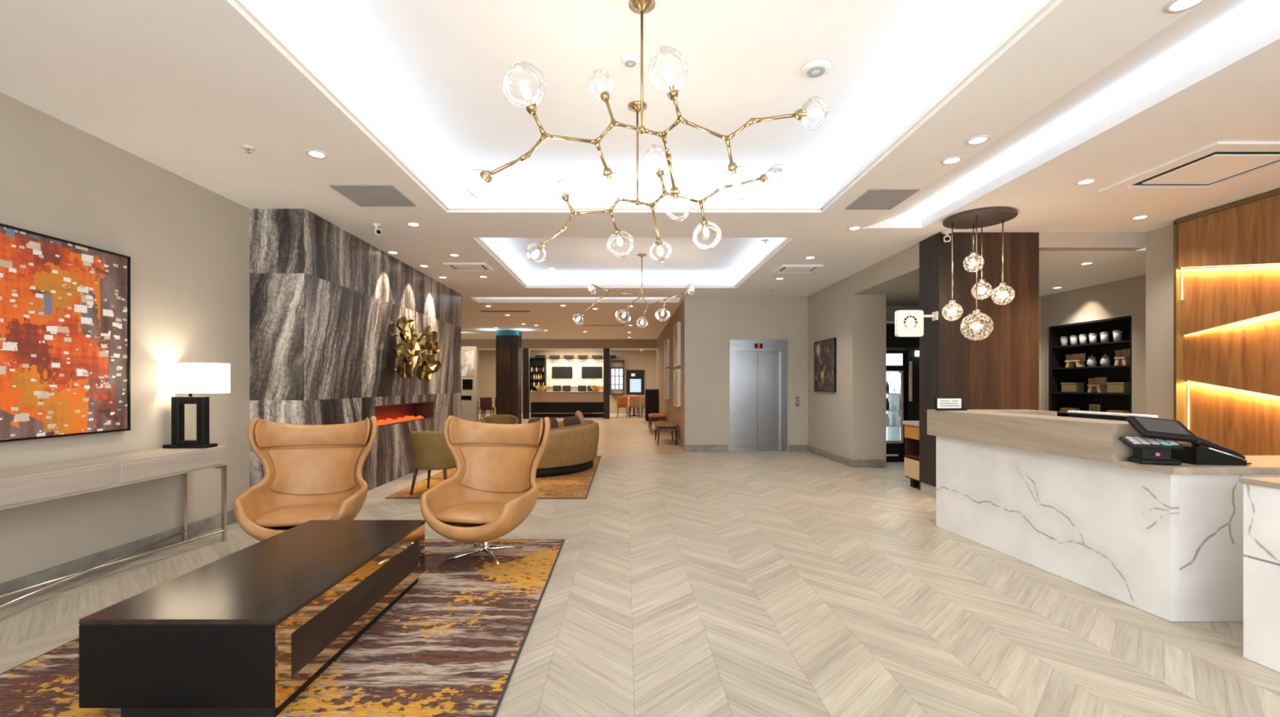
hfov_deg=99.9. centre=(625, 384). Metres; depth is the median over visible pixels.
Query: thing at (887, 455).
grille
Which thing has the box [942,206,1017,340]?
pendant light
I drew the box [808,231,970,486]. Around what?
wall
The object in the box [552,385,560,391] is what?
bar stool
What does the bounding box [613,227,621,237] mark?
socket
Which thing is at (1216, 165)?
ceiling panel
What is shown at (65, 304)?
abstract painting
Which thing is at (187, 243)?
wall
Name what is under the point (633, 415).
dining table
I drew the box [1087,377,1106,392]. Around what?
display stand
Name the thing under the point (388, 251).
recessed light
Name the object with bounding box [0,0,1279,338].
ceiling
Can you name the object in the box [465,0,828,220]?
chandelier
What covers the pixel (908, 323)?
sign
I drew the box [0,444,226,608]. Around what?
console table
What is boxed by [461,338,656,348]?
beam
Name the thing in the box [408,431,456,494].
barrel chair
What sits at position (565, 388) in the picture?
bar stool
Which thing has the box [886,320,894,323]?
trim
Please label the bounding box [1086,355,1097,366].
ceramic jar
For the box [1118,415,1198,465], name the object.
payment terminal
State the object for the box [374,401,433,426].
fireplace
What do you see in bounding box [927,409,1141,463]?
countertop
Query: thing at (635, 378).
doorway
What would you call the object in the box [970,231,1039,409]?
wood wall panel
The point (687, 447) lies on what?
baseboard
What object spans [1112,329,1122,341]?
tumbler
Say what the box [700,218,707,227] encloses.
socket
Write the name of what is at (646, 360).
wall
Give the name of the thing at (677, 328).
canvas
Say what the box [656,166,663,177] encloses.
socket
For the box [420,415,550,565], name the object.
egg chair
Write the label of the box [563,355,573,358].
upper cabinet
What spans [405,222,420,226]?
recessed light
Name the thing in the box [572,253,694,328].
chandelier
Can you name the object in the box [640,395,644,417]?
dining chair
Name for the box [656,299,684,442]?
wall
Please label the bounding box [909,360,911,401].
wall strip
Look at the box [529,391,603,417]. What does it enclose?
bar counter
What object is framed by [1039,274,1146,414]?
wall
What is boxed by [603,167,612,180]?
socket
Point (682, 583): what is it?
floor
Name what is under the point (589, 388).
bar stool
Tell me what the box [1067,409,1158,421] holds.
monitor
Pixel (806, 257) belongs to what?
recessed light
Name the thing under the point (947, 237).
security camera
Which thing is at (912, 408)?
panel
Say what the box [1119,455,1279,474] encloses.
countertop
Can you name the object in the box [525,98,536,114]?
socket
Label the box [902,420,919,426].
countertop
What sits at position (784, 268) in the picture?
ceiling vent
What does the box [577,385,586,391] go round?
bar stool
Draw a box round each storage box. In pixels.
[1061,382,1084,391]
[1106,382,1129,392]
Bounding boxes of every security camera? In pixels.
[371,222,382,235]
[942,230,951,242]
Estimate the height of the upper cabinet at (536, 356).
0.130 m
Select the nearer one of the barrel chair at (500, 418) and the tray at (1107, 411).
the tray at (1107, 411)
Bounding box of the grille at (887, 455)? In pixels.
[886,453,897,456]
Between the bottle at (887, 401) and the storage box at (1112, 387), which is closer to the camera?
the storage box at (1112, 387)
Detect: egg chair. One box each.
[233,415,377,541]
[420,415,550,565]
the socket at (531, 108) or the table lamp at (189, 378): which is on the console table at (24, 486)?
the table lamp at (189, 378)
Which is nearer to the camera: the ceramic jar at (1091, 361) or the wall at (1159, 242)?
the wall at (1159, 242)
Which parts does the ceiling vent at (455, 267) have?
plate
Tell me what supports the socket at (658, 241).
attached to the chandelier at (634, 106)
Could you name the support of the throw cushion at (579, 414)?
on the curved sofa
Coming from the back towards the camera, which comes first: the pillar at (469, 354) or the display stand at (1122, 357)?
the pillar at (469, 354)
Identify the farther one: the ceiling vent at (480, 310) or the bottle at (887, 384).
the ceiling vent at (480, 310)
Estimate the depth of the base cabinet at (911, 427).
7.06 m
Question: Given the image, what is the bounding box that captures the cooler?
[886,351,905,462]
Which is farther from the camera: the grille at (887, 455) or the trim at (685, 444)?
the trim at (685, 444)
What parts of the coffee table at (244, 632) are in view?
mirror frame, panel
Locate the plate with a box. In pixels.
[795,396,799,406]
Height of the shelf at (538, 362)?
1.700 m
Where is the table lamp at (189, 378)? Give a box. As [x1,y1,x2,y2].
[156,362,230,448]
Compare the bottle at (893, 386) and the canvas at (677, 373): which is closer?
the bottle at (893, 386)
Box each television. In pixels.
[551,366,572,377]
[582,366,602,377]
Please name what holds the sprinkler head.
attached to the ceiling at (407, 95)
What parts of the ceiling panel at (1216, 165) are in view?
plate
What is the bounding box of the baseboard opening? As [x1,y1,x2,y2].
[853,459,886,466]
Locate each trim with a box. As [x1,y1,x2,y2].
[684,444,808,444]
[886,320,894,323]
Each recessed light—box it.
[305,149,328,158]
[386,250,399,253]
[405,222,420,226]
[418,264,429,266]
[448,253,460,256]
[804,256,815,258]
[847,226,862,230]
[940,155,963,164]
[965,134,990,145]
[1075,177,1097,185]
[1079,262,1094,264]
[1129,214,1149,219]
[1164,0,1205,13]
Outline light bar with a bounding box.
[915,350,919,356]
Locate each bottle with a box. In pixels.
[886,381,888,393]
[886,397,888,409]
[886,413,888,426]
[891,381,896,393]
[891,397,896,409]
[891,413,896,426]
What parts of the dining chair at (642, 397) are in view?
backrest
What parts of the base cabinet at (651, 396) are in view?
door, door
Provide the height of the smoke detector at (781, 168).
0.036 m
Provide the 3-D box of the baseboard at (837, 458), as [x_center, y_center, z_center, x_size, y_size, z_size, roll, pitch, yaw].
[3.703,1.288,9.873,0.015,0.125,2.175,0,0,0]
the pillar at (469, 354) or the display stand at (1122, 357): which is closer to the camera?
the display stand at (1122, 357)
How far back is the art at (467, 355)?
19.58 m
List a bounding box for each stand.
[1064,353,1085,367]
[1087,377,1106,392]
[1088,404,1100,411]
[1114,348,1129,365]
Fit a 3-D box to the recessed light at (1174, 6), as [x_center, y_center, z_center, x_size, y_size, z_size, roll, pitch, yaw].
[2.631,-1.796,2.520,0.154,0.007,0.154,0,0,0]
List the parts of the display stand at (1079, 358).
leg, leg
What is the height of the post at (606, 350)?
2.799 m
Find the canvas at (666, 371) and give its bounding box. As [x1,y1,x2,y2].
[663,368,669,399]
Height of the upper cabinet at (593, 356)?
0.130 m
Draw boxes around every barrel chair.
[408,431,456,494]
[481,413,518,423]
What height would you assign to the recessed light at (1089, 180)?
0.007 m
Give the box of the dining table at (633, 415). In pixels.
[627,398,640,416]
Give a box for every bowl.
[535,386,546,391]
[590,386,601,391]
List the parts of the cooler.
door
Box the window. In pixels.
[521,358,522,391]
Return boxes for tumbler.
[1060,335,1068,346]
[1069,334,1078,345]
[1078,333,1087,344]
[1088,333,1097,343]
[1099,331,1109,342]
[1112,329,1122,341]
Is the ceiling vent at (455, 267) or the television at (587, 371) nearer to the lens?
the ceiling vent at (455, 267)
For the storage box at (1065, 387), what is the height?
0.165 m
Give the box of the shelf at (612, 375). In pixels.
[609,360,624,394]
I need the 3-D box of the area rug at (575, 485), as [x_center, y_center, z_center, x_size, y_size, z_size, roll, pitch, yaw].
[-1.660,1.343,8.255,2.380,0.011,3.790,0,0,0]
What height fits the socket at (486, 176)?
0.073 m
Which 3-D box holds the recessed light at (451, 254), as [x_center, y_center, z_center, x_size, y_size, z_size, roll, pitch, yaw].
[-2.376,-1.796,7.448,0.154,0.007,0.154,0,0,0]
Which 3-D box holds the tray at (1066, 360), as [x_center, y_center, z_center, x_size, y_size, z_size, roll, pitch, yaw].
[7.820,-0.414,9.357,0.120,0.024,0.300,0,0,0]
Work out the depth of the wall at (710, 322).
10.96 m
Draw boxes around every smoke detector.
[621,53,639,67]
[769,164,786,173]
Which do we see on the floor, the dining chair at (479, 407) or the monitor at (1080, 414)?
the dining chair at (479, 407)
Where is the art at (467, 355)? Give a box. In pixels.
[461,349,474,376]
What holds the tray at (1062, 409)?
on the shelving at (1056, 372)
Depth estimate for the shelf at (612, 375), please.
25.38 m
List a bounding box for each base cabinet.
[644,389,658,421]
[902,420,920,489]
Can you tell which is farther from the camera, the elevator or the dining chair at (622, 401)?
the dining chair at (622, 401)
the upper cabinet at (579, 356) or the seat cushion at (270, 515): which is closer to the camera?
the seat cushion at (270, 515)
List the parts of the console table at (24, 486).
drawer, drawer, leg, leg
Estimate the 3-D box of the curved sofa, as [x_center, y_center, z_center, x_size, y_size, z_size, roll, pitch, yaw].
[-1.081,0.967,8.850,1.283,0.740,2.618,0,0,0]
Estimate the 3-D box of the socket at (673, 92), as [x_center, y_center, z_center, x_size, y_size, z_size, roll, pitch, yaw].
[0.248,-1.545,2.845,0.060,0.075,0.059,0,0,0]
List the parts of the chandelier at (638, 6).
bulb, glass globe, arm, glass globe, bulb, arm, arm, arm, glass globe, arm, bulb, arm, arm, glass globe, bulb, arm, stem, arm, arm, glass globe, bulb, arm, arm, glass globe, bulb, arm, arm, arm, bulb, glass globe, arm, arm, glass globe, bulb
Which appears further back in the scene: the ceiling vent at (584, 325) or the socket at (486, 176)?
the ceiling vent at (584, 325)
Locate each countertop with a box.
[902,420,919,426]
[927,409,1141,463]
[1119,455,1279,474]
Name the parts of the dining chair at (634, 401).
backrest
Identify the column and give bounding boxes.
[496,329,521,423]
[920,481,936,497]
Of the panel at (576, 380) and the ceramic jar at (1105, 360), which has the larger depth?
the panel at (576, 380)
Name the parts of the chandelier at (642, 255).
glass globe, glass globe, arm, glass globe, arm, stem, glass globe, arm, glass globe, arm, glass globe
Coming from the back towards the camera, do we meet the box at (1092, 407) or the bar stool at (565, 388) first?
the bar stool at (565, 388)
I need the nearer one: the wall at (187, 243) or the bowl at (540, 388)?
the wall at (187, 243)
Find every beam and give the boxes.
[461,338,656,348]
[1039,231,1146,250]
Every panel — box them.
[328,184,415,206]
[546,359,603,386]
[844,188,919,209]
[905,349,919,420]
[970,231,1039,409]
[1098,141,1279,192]
[1173,188,1279,455]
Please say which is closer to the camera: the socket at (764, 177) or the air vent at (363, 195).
the socket at (764, 177)
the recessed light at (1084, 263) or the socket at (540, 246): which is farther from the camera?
the recessed light at (1084, 263)
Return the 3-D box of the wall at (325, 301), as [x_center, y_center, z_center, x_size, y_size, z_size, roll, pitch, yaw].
[-3.640,-0.225,8.100,0.720,3.150,5.200,0,0,0]
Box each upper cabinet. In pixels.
[535,355,545,357]
[549,355,559,358]
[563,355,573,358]
[577,355,587,358]
[591,355,601,358]
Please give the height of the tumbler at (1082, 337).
0.185 m
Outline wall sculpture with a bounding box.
[391,315,441,381]
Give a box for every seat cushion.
[253,503,340,527]
[435,501,506,524]
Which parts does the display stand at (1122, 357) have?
leg, leg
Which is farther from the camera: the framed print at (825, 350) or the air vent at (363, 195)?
the framed print at (825, 350)
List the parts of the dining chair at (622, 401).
seat, backrest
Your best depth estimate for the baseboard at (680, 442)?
12.45 m
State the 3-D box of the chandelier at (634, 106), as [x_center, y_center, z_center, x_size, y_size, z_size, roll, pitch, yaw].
[0.216,-1.556,4.287,1.958,1.288,0.783,0,0,0]
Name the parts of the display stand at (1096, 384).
leg, leg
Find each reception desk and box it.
[927,409,1279,621]
[1239,477,1279,672]
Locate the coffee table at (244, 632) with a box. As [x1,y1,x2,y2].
[79,520,425,716]
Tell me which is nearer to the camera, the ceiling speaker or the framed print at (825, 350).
the ceiling speaker
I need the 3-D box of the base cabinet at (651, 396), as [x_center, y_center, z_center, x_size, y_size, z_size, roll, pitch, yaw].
[0.970,0.760,20.293,0.480,1.180,0.615,0,0,0]
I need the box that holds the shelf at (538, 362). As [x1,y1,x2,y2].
[529,357,546,391]
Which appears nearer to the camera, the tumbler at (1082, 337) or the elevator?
the tumbler at (1082, 337)
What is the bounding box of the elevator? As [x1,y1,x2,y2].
[729,339,787,450]
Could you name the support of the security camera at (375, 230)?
attached to the ceiling at (407, 95)
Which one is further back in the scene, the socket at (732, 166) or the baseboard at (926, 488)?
the baseboard at (926, 488)
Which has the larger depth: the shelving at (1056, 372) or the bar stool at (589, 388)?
the bar stool at (589, 388)
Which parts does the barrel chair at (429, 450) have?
leg, leg, leg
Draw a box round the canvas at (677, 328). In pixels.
[673,321,680,366]
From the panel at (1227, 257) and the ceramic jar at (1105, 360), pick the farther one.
the ceramic jar at (1105, 360)
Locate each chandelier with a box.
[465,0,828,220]
[525,100,782,262]
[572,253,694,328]
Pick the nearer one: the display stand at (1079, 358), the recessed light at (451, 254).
the recessed light at (451, 254)
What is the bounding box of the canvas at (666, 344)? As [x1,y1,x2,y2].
[663,338,669,368]
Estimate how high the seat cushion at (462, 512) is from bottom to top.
0.085 m
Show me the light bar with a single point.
(917, 352)
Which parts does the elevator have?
door, door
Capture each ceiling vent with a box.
[443,262,493,271]
[480,310,530,311]
[584,324,624,325]
[773,264,823,273]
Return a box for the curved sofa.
[536,419,599,477]
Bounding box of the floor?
[0,413,1279,716]
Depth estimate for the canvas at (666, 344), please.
15.33 m
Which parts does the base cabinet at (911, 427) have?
drawer, drawer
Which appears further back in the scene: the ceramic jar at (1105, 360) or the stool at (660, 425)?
the stool at (660, 425)
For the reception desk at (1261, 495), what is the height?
0.888 m
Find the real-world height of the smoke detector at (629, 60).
0.036 m
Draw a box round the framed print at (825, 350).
[813,337,836,391]
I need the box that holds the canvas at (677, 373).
[673,368,680,406]
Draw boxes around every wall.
[0,92,249,583]
[249,208,461,490]
[478,350,656,413]
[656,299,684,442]
[684,296,808,450]
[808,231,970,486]
[862,272,919,351]
[886,323,919,348]
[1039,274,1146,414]
[1146,224,1173,419]
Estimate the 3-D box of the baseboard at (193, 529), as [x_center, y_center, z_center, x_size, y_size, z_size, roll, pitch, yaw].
[-3.842,1.288,1.650,0.015,0.125,7.700,0,0,0]
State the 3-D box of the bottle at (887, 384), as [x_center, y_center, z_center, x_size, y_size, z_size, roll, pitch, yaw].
[4.640,0.043,9.550,0.068,0.215,0.068,0,0,0]
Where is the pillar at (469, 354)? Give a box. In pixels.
[461,346,478,422]
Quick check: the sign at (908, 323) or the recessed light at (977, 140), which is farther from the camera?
the sign at (908, 323)
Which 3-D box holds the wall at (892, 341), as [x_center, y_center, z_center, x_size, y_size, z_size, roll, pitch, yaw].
[4.970,-0.850,9.290,1.420,0.440,0.080,0,0,0]
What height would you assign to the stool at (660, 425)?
0.482 m
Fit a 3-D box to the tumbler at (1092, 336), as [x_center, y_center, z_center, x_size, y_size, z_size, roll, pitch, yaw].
[7.820,-0.773,8.998,0.116,0.185,0.114,0,0,0]
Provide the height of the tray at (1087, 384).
0.025 m
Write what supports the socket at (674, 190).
attached to the chandelier at (638, 6)
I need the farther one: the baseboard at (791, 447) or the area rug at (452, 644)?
the baseboard at (791, 447)
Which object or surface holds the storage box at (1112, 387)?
on the shelving at (1056, 372)
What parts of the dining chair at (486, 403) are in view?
backrest, seat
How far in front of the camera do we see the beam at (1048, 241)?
6.35 m
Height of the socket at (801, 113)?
0.060 m
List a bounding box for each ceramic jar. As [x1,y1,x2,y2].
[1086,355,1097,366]
[1100,354,1110,365]
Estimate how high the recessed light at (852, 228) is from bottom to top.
0.007 m
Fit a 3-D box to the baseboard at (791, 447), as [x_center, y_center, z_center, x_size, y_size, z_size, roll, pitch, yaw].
[3.515,1.288,10.953,0.390,0.125,0.015,0,0,0]
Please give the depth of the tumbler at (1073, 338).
9.35 m
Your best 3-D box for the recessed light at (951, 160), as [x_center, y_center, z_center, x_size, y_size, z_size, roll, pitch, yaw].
[2.610,-1.796,4.308,0.154,0.007,0.154,0,0,0]
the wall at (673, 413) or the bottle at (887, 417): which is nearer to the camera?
the bottle at (887, 417)
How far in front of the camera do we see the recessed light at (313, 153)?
4.18 m
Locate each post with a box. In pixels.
[522,347,529,418]
[603,347,609,418]
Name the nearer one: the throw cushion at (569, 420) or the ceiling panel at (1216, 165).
the ceiling panel at (1216, 165)
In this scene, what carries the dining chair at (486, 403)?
on the floor
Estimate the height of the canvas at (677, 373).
0.840 m
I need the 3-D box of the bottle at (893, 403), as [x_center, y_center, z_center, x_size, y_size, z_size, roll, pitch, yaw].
[4.760,0.343,9.550,0.068,0.215,0.068,0,0,0]
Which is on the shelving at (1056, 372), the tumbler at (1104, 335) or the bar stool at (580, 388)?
the tumbler at (1104, 335)
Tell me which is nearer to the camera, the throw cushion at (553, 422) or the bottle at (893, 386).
the throw cushion at (553, 422)
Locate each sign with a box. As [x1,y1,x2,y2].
[894,310,937,337]
[934,396,967,410]
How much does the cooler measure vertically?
1.940 m
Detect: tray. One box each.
[1057,407,1079,412]
[1064,360,1085,361]
[1087,384,1106,386]
[1106,409,1129,413]
[1114,356,1129,359]
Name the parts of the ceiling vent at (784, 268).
plate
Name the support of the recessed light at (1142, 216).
in the ceiling at (407, 95)
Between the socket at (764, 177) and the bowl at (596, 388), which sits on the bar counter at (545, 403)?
the bowl at (596, 388)
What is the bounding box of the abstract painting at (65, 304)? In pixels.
[0,222,130,442]
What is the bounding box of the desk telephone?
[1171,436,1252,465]
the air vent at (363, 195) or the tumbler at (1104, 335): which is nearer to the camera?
the air vent at (363, 195)
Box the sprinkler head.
[240,144,255,153]
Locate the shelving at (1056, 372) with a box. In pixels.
[1045,315,1131,417]
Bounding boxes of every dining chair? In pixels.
[478,405,485,418]
[480,397,494,421]
[617,395,627,417]
[627,395,637,414]
[628,395,639,417]
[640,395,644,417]
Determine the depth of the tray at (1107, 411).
8.49 m
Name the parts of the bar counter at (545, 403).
foot rail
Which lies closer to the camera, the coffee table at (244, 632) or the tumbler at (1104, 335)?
the coffee table at (244, 632)
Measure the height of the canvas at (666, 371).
0.850 m
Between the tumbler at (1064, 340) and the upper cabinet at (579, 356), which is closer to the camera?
the tumbler at (1064, 340)
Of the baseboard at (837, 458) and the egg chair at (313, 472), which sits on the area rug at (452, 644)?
the egg chair at (313, 472)
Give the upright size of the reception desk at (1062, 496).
1.110 m
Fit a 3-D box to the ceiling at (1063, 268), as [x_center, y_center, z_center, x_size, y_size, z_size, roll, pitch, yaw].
[6.320,-1.645,8.250,2.860,0.049,3.500,0,0,0]
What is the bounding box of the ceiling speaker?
[800,58,831,78]
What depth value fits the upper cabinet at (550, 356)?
25.03 m
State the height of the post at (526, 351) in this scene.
2.799 m
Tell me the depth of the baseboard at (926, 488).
6.59 m
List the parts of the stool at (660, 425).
leg, seat, leg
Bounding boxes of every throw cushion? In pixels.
[528,417,558,429]
[563,416,581,426]
[574,410,585,423]
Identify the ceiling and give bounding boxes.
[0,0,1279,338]
[478,348,656,350]
[1039,247,1146,296]
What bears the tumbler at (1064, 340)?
on the shelving at (1056, 372)
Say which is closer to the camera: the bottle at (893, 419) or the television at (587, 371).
the bottle at (893, 419)
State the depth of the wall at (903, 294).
8.86 m
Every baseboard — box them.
[0,509,236,604]
[657,419,684,448]
[684,444,728,450]
[788,444,807,450]
[807,444,853,466]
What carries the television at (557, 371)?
attached to the panel at (576, 380)
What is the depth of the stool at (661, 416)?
15.66 m
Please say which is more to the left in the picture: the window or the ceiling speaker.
the window
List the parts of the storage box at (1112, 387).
lid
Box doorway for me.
[626,369,644,394]
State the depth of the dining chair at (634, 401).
21.97 m
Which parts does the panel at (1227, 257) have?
panel, panel, panel, panel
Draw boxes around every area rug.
[0,538,564,716]
[385,455,600,498]
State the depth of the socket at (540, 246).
4.10 m
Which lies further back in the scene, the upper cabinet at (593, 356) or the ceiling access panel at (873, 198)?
the upper cabinet at (593, 356)
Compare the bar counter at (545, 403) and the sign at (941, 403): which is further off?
the bar counter at (545, 403)
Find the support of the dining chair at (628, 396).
on the floor
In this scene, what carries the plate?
attached to the wall at (710, 322)
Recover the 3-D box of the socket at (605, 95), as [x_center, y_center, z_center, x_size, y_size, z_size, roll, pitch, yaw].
[-0.130,-1.787,3.324,0.060,0.076,0.060,0,0,0]
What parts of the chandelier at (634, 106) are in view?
bulb, glass globe, arm, bulb, glass globe, arm, arm, arm, arm, arm, bulb, glass globe, arm, stem, arm, arm, glass globe, bulb, arm, glass globe, bulb, arm, arm, arm, bulb, glass globe, arm, arm, glass globe, bulb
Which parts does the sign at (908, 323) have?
panel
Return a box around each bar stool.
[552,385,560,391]
[562,385,570,391]
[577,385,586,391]
[587,385,595,391]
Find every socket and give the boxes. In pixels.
[480,169,492,182]
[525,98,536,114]
[537,242,544,251]
[561,191,568,200]
[600,89,609,102]
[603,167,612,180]
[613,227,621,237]
[654,236,662,246]
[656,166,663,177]
[666,84,678,100]
[670,186,679,199]
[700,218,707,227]
[728,162,737,175]
[760,173,769,182]
[794,108,808,119]
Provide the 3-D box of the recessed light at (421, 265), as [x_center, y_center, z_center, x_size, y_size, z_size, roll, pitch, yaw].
[-3.048,-1.796,8.129,0.154,0.007,0.154,0,0,0]
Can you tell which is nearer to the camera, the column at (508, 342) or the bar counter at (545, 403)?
the column at (508, 342)
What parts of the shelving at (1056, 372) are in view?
trim, shelf, shelf, shelf, shelf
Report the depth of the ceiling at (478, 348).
24.89 m
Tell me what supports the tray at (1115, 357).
on the display stand at (1122, 357)

